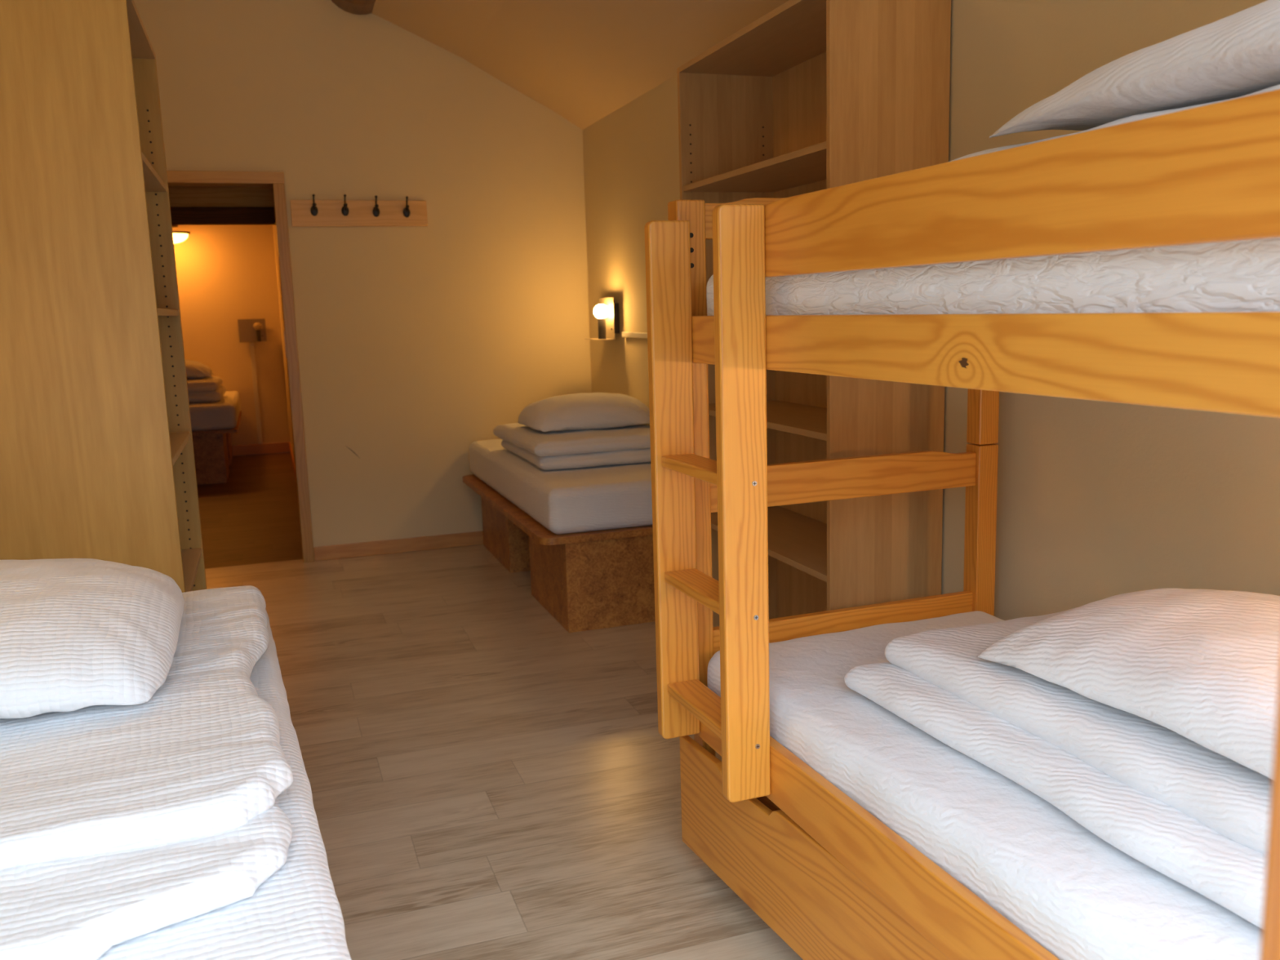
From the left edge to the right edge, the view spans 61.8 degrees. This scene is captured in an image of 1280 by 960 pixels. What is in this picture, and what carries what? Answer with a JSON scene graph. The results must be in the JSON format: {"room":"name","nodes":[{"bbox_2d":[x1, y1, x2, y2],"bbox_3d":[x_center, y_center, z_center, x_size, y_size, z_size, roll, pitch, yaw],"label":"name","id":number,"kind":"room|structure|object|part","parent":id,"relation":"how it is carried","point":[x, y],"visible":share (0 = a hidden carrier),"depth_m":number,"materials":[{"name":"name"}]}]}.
{"room":"hostel dormitory room","nodes":[
{"label":"hostel dormitory room","id":0,"kind":"room"},
{"bbox_2d":[168,186,274,207],"bbox_3d":[-3.239,-1.580,5.644,2.568,0.275,0.080,-5,10,-19],"label":"wall header","id":1,"kind":"structure","parent":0,"point":[179,196],"depth_m":5.93,"materials":[{"name":"brown wood"}]},
{"bbox_2d":[169,206,275,225],"bbox_3d":[-3.234,-1.401,5.673,2.564,0.088,0.120,-5,10,-19],"label":"lintel beam","id":2,"kind":"structure","parent":1,"relation":"attached to","point":[180,215],"depth_m":5.93,"materials":[{"name":"brown wood"}]},
{"bbox_2d":[187,224,272,225],"bbox_3d":[-3.964,-2.073,7.649,2.768,0.100,5.120,-5,10,-19],"label":"ceiling","id":3,"kind":"structure","parent":0,"point":[188,224],"depth_m":10.23,"materials":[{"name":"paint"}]},
{"bbox_2d":[172,225,190,243],"bbox_3d":[-4.292,-2.258,9.766,0.340,0.192,0.340,-5,10,-19],"label":"ceiling light","id":4,"kind":"object","parent":3,"relation":"attached to","point":[178,236],"visible":0.3,"depth_m":9.71,"materials":[{"name":"white glass"}]},
{"bbox_3d":[-4.290,-2.203,9.774,0.300,0.082,0.300,-5,10,-19],"label":"lamp shade","id":5,"kind":"part","parent":4,"relation":"part of","materials":[{"name":"white glass"}]},
{"bbox_2d":[172,225,290,445],"bbox_3d":[-4.759,-1.283,10.177,2.768,2.220,0.100,-5,10,-19],"label":"wall","id":6,"kind":"structure","parent":0,"point":[226,274],"depth_m":10.36,"materials":[{"name":"paint"}]},
{"bbox_2d":[237,318,266,342],"bbox_3d":[-3.764,-1.451,10.377,0.250,0.220,0.135,-5,10,-19],"label":"wall lamp","id":7,"kind":"object","parent":6,"relation":"attached to","point":[249,330],"visible":1,"depth_m":10.38,"materials":[{"name":"black metal"}]},
{"bbox_3d":[-3.706,-1.490,10.367,0.084,0.077,0.084,-5,10,-19],"label":"light bulb","id":8,"kind":"part","parent":7,"relation":"part of","materials":[{"name":"glass"}]},
{"bbox_2d":[255,329,261,341],"bbox_3d":[-3.704,-1.401,10.382,0.042,0.110,0.042,-5,10,-19],"label":"bulb socket","id":9,"kind":"object","parent":7,"relation":"attached to","point":[258,332],"depth_m":10.37,"materials":[{"name":"silver metal"}]},
{"bbox_2d":[249,342,262,444],"bbox_3d":[-3.780,-0.851,10.525,0.040,1.000,0.018,-5,10,-19],"label":"trim","id":10,"kind":"structure","parent":6,"relation":"attached to","point":[251,344],"depth_m":10.51,"materials":[{"name":"white plastic"}]},
{"bbox_2d":[231,441,289,455],"bbox_3d":[-4.715,-0.229,10.291,2.556,0.100,0.014,-5,10,-19],"label":"baseboard","id":11,"kind":"structure","parent":6,"relation":"attached to","point":[277,447],"depth_m":10.61,"materials":[{"name":"brown wood"}]},
{"bbox_2d":[272,224,294,459],"bbox_3d":[-2.655,-1.028,8.216,0.100,2.220,5.020,-5,10,-19],"label":"wall","id":12,"kind":"structure","parent":0,"point":[273,225],"depth_m":9.73,"materials":[{"name":"paint"}]},
{"bbox_2d":[288,442,296,480],"bbox_3d":[-2.685,0.019,8.389,0.012,0.100,4.946,-5,10,-19],"label":"baseboard","id":13,"kind":"structure","parent":12,"relation":"attached to","point":[290,445],"depth_m":9.56,"materials":[{"name":"brown wood"}]},
{"bbox_2d":[133,0,591,560],"bbox_3d":[-1.595,-1.324,5.780,2.677,3.520,0.143,-5,10,-19],"label":"wall","id":14,"kind":"structure","parent":0,"point":[415,344],"depth_m":5.84,"materials":[{"name":"beige paint"}]},
{"bbox_2d":[166,170,314,562],"bbox_3d":[-2.236,-0.554,5.663,0.822,2.076,0.167,-5,10,-19],"label":"door frame","id":15,"kind":"structure","parent":14,"relation":"in","point":[175,178],"depth_m":5.65,"materials":[{"name":"brown wood"}]},
{"bbox_2d":[289,194,427,226],"bbox_3d":[-1.486,-1.434,5.685,0.706,0.161,0.083,-5,10,-19],"label":"coat rack","id":16,"kind":"object","parent":14,"relation":"attached to","point":[304,213],"visible":1,"depth_m":5.70,"materials":[{"name":"brown wood"}]},
{"bbox_2d":[313,530,483,560],"bbox_3d":[-1.026,0.344,6.153,1.629,0.078,0.014,-5,10,-19],"label":"baseboard","id":17,"kind":"structure","parent":14,"relation":"attached to","point":[474,538],"depth_m":6.03,"materials":[{"name":"brown wood"}]},
{"bbox_2d":[196,452,803,959],"bbox_3d":[-2.118,0.559,5.416,4.197,0.050,11.050,-5,10,-19],"label":"floor","id":18,"kind":"structure","parent":0,"point":[489,779],"depth_m":3.23,"materials":[{"name":"grey wood"}]},
{"bbox_2d":[0,0,207,592],"bbox_3d":[-1.641,-0.190,3.042,0.610,2.158,0.835,-5,10,-19],"label":"shelving unit","id":19,"kind":"object","parent":18,"relation":"on","point":[97,461],"visible":0.69,"depth_m":2.66,"materials":[{"name":"brown wood"}]},
{"bbox_3d":[-1.672,-1.245,2.871,0.610,0.019,0.797,-5,10,-19],"label":"panel","id":20,"kind":"part","parent":19,"relation":"part of","materials":[{"name":"brown wood"}]},
{"bbox_3d":[-1.659,-0.847,2.936,0.600,0.019,0.797,-5,10,-19],"label":"shelf","id":21,"kind":"part","parent":19,"relation":"part of","materials":[{"name":"brown wood"}]},
{"bbox_3d":[-1.648,-0.461,2.998,0.600,0.019,0.797,-5,10,-19],"label":"shelf","id":22,"kind":"part","parent":19,"relation":"part of","materials":[{"name":"brown wood"}]},
{"bbox_3d":[-1.775,-0.247,3.422,0.610,2.158,0.020,-5,10,-19],"label":"panel","id":23,"kind":"part","parent":19,"relation":"part of","materials":[{"name":"brown wood"}]},
{"bbox_3d":[-1.636,-0.071,3.062,0.600,0.019,0.797,-5,10,-19],"label":"shelf","id":24,"kind":"part","parent":19,"relation":"part of","materials":[{"name":"brown wood"}]},
{"bbox_3d":[-1.625,0.317,3.124,0.600,0.019,0.797,-5,10,-19],"label":"shelf","id":25,"kind":"part","parent":19,"relation":"part of","materials":[{"name":"brown wood"}]},
{"bbox_2d":[191,410,241,484],"bbox_3d":[-3.997,-0.295,9.503,0.855,0.440,1.860,-5,10,-19],"label":"platform bed","id":26,"kind":"object","parent":18,"relation":"on","point":[212,449],"visible":0.25,"depth_m":8.75,"materials":[{"name":"brown wood"}]},
{"bbox_2d":[189,391,240,431],"bbox_3d":[-3.999,-0.616,9.455,0.849,0.209,1.847,-5,10,-19],"label":"mattress","id":27,"kind":"object","parent":26,"relation":"on","point":[222,414],"visible":0.41,"depth_m":8.70,"materials":[{"name":"white fabric"}]},
{"bbox_2d":[186,376,226,402],"bbox_3d":[-3.962,-0.779,9.197,0.726,0.192,0.824,-5,10,-19],"label":"duvet","id":28,"kind":"object","parent":27,"relation":"on","point":[206,388],"visible":0.45,"depth_m":8.91,"materials":[{"name":"white fabric"}]},
{"bbox_2d":[184,359,213,378],"bbox_3d":[-3.986,-0.953,9.162,0.596,0.163,0.442,-5,10,-19],"label":"pillow","id":29,"kind":"object","parent":28,"relation":"on","point":[194,369],"visible":0.36,"depth_m":9.06,"materials":[{"name":"white fabric"}]},
{"bbox_2d":[462,474,655,632],"bbox_3d":[-0.331,0.281,5.357,0.785,0.415,1.880,-5,10,-19],"label":"platform bed","id":30,"kind":"object","parent":18,"relation":"on","point":[602,579],"visible":0.62,"depth_m":4.51,"materials":[{"name":"brown wood"}]},
{"bbox_2d":[468,439,652,533],"bbox_3d":[-0.324,-0.028,5.326,0.746,0.204,1.866,-5,10,-19],"label":"mattress","id":31,"kind":"object","parent":30,"relation":"on","point":[612,496],"visible":0.62,"depth_m":4.49,"materials":[{"name":"white fabric"}]},
{"bbox_2d":[493,422,650,470],"bbox_3d":[-0.301,-0.199,5.263,0.688,0.148,0.941,-5,10,-19],"label":"duvet","id":32,"kind":"object","parent":31,"relation":"on","point":[631,444],"visible":0.8,"depth_m":4.87,"materials":[{"name":"white fabric"}]},
{"bbox_2d":[518,392,649,431],"bbox_3d":[-0.265,-0.344,5.189,0.625,0.155,0.478,-5,10,-20],"label":"pillow","id":33,"kind":"object","parent":32,"relation":"on","point":[582,411],"visible":0.96,"depth_m":5.01,"materials":[{"name":"white fabric"}]},
{"bbox_2d":[676,0,951,626],"bbox_3d":[0.507,-0.310,3.438,0.363,2.145,1.069,-5,10,-19],"label":"shelving unit","id":34,"kind":"object","parent":18,"relation":"on","point":[808,95],"visible":0.33,"depth_m":3.03,"materials":[{"name":"brown wood"}]},
{"bbox_3d":[0.334,-0.384,3.928,0.363,2.145,0.020,-5,10,-19],"label":"panel","id":35,"kind":"part","parent":34,"relation":"part of","materials":[{"name":"brown wood"}]},
{"bbox_3d":[0.476,-1.359,3.268,0.363,0.019,1.031,-5,10,-19],"label":"panel","id":36,"kind":"part","parent":34,"relation":"part of","materials":[{"name":"brown wood"}]},
{"bbox_3d":[0.487,-0.964,3.332,0.353,0.019,1.031,-5,10,-19],"label":"shelf","id":37,"kind":"part","parent":34,"relation":"part of","materials":[{"name":"brown wood"}]},
{"bbox_3d":[0.509,-0.202,3.455,0.353,0.019,1.031,-5,10,-19],"label":"shelf","id":38,"kind":"part","parent":34,"relation":"part of","materials":[{"name":"brown wood"}]},
{"bbox_3d":[0.521,0.192,3.519,0.353,0.019,1.031,-5,10,-19],"label":"shelf","id":39,"kind":"part","parent":34,"relation":"part of","materials":[{"name":"brown wood"}]},
{"bbox_3d":[0.675,-0.349,3.491,0.006,2.056,1.031,-5,10,-19],"label":"panel","id":40,"kind":"part","parent":34,"relation":"part of","materials":[{"name":"brown wood"}]},
{"bbox_3d":[0.680,-0.236,2.949,0.363,2.145,0.020,-5,10,-19],"label":"panel","id":41,"kind":"part","parent":34,"relation":"part of","materials":[{"name":"brown wood"}]},
{"bbox_2d":[680,735,949,959],"bbox_3d":[0.685,0.837,1.990,0.615,0.333,1.500,-6,10,-24],"label":"drawer","id":42,"kind":"object","parent":18,"relation":"on","point":[817,906],"visible":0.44,"depth_m":2.11,"materials":[{"name":"brown wood"}]},
{"bbox_2d":[644,88,1279,959],"bbox_3d":[0.785,0.251,1.735,0.966,1.565,1.924,-5,10,-20],"label":"bunk bed","id":43,"kind":"object","parent":18,"relation":"on","point":[1209,173],"visible":0.84,"depth_m":1.75,"materials":[{"name":"brown wood"}]},
{"bbox_3d":[0.110,-0.321,2.401,0.069,0.596,0.055,-5,10,-20],"label":"post","id":44,"kind":"part","parent":43,"relation":"part of","materials":[{"name":"brown wood"}]},
{"bbox_3d":[0.133,0.449,2.526,0.069,0.960,0.055,-5,10,-20],"label":"post","id":45,"kind":"part","parent":43,"relation":"part of","materials":[{"name":"brown wood"}]},
{"bbox_3d":[0.512,0.373,2.656,0.743,0.107,0.024,-5,10,-20],"label":"rail","id":46,"kind":"part","parent":43,"relation":"part of","materials":[{"name":"brown wood"}]},
{"bbox_3d":[0.445,0.650,1.665,0.025,0.117,1.814,-5,10,-20],"label":"rail","id":47,"kind":"part","parent":43,"relation":"part of","materials":[{"name":"brown wood"}]},
{"bbox_3d":[0.887,0.382,2.804,0.059,0.960,0.055,-5,10,-20],"label":"post","id":48,"kind":"part","parent":43,"relation":"part of","materials":[{"name":"brown wood"}]},
{"bbox_3d":[0.865,-0.388,2.680,0.059,0.596,0.055,-5,10,-20],"label":"post","id":49,"kind":"part","parent":43,"relation":"part of","materials":[{"name":"brown wood"}]},
{"bbox_2d":[706,610,1261,959],"bbox_3d":[0.828,0.550,1.793,0.793,0.162,1.800,-5,10,-20],"label":"mattress","id":50,"kind":"object","parent":43,"relation":"on","point":[1074,893],"visible":0.38,"depth_m":1.64,"materials":[{"name":"white fabric"}]},
{"bbox_2d":[844,607,1271,928],"bbox_3d":[0.896,0.408,1.737,0.645,0.130,1.114,-5,10,-20],"label":"duvet","id":51,"kind":"object","parent":50,"relation":"on","point":[1195,815],"visible":0.56,"depth_m":1.60,"materials":[{"name":"white fabric"}]},
{"bbox_2d":[976,587,1279,779],"bbox_3d":[0.990,0.282,1.617,0.537,0.150,0.825,-5,10,-19],"label":"pillow","id":52,"kind":"object","parent":51,"relation":"on","point":[1202,666],"visible":0.99,"depth_m":1.60,"materials":[{"name":"white fabric"}]},
{"bbox_3d":[0.420,-0.187,1.530,0.025,0.100,1.814,-5,10,-20],"label":"rail","id":53,"kind":"part","parent":43,"relation":"part of","materials":[{"name":"brown wood"}]},
{"bbox_2d":[706,237,1279,315],"bbox_3d":[0.807,-0.292,1.648,0.780,0.160,1.769,-5,10,-20],"label":"mattress","id":54,"kind":"object","parent":43,"relation":"on","point":[1235,276],"visible":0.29,"depth_m":1.32,"materials":[{"name":"white fabric"}]},
{"bbox_2d":[947,84,1279,162],"bbox_3d":[0.898,-0.436,1.530,0.650,0.156,1.072,-5,10,-20],"label":"duvet","id":55,"kind":"object","parent":54,"relation":"on","point":[1139,117],"visible":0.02,"depth_m":1.42,"materials":[{"name":"white fabric"}]},
{"bbox_2d":[989,0,1279,137],"bbox_3d":[0.928,-0.552,1.337,0.517,0.126,0.860,-5,10,-20],"label":"pillow","id":56,"kind":"object","parent":55,"relation":"on","point":[1237,55],"visible":0.62,"depth_m":1.35,"materials":[{"name":"white fabric"}]},
{"bbox_3d":[0.483,-0.345,1.322,0.025,0.135,1.430,-5,10,-20],"label":"guard rail","id":57,"kind":"part","parent":43,"relation":"part of","materials":[{"name":"brown wood"}]},
{"bbox_3d":[-0.994,0.862,1.885,0.770,0.415,1.920,-5,10,-22],"label":"platform bed","id":58,"kind":"object","parent":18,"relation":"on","visible":0},
{"bbox_2d":[97,609,351,959],"bbox_3d":[-1.000,0.557,1.843,0.796,0.200,1.933,-5,10,-22],"label":"mattress","id":59,"kind":"object","parent":58,"relation":"on","point":[295,913],"visible":0.3,"depth_m":1.32,"materials":[{"name":"white fabric"}]},
{"bbox_2d":[0,585,293,959],"bbox_3d":[-1.002,0.416,1.824,0.761,0.083,1.491,-5,10,-22],"label":"duvet","id":60,"kind":"object","parent":59,"relation":"on","point":[119,824],"visible":0.7,"depth_m":1.45,"materials":[{"name":"white fabric"}]},
{"bbox_2d":[0,558,184,718],"bbox_3d":[-1.214,0.264,2.000,0.661,0.170,0.815,-5,10,-20],"label":"pillow","id":61,"kind":"object","parent":60,"relation":"on","point":[76,633],"visible":1,"depth_m":1.82,"materials":[{"name":"white fabric"}]},
{"bbox_2d":[372,0,789,129],"bbox_3d":[-0.659,-2.107,2.839,2.677,1.290,6.030,-5,10,-19],"label":"ceiling","id":62,"kind":"structure","parent":0,"point":[584,61],"depth_m":4.94,"materials":[{"name":"paint"}]},
{"bbox_2d":[331,0,375,14],"bbox_3d":[-0.531,-2.201,2.881,0.400,0.400,5.742,-5,10,-19],"label":"ceiling beam","id":63,"kind":"structure","parent":62,"relation":"attached to","point":[353,6],"depth_m":5.46,"materials":[{"name":"brown wood"}]},
{"bbox_2d":[582,0,1279,620],"bbox_3d":[0.712,-0.467,3.572,0.120,2.400,6.030,-5,10,-19],"label":"wall","id":64,"kind":"structure","parent":0,"point":[1096,500],"depth_m":2.57,"materials":[{"name":"beige paint"}]},
{"bbox_2d":[585,297,619,340],"bbox_3d":[-0.201,-0.869,5.754,0.135,0.220,0.250,-5,10,-19],"label":"wall lamp","id":65,"kind":"object","parent":64,"relation":"attached to","point":[606,312],"visible":1,"depth_m":5.69,"materials":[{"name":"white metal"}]},
{"bbox_3d":[-0.205,-0.897,5.690,0.084,0.077,0.084,-5,10,-19],"label":"light bulb","id":66,"kind":"part","parent":65,"relation":"part of","materials":[{"name":"white glass"}]},
{"bbox_2d":[597,318,606,338],"bbox_3d":[-0.203,-0.808,5.704,0.042,0.110,0.042,-5,10,-19],"label":"bulb socket","id":67,"kind":"object","parent":65,"relation":"attached to","point":[601,322],"depth_m":5.69,"materials":[{"name":"metal"}]},
{"bbox_2d":[622,332,647,337],"bbox_3d":[0.203,-0.641,4.801,0.022,0.026,1.750,-5,10,-19],"label":"shelf","id":68,"kind":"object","parent":64,"relation":"attached to","point":[634,335],"depth_m":5.41,"materials":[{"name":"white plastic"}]},
{"bbox_3d":[0.346,-0.493,0.289,2.677,3.520,0.150,-5,10,-19],"label":"wall","id":69,"kind":"structure","parent":0,"visible":0},
{"bbox_2d":[1259,670,1279,959],"bbox_3d":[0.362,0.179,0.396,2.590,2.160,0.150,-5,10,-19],"label":"bed post","id":70,"kind":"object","parent":69,"relation":"in","point":[1270,931],"depth_m":0.43,"materials":[{"name":"wood"}]}
]}

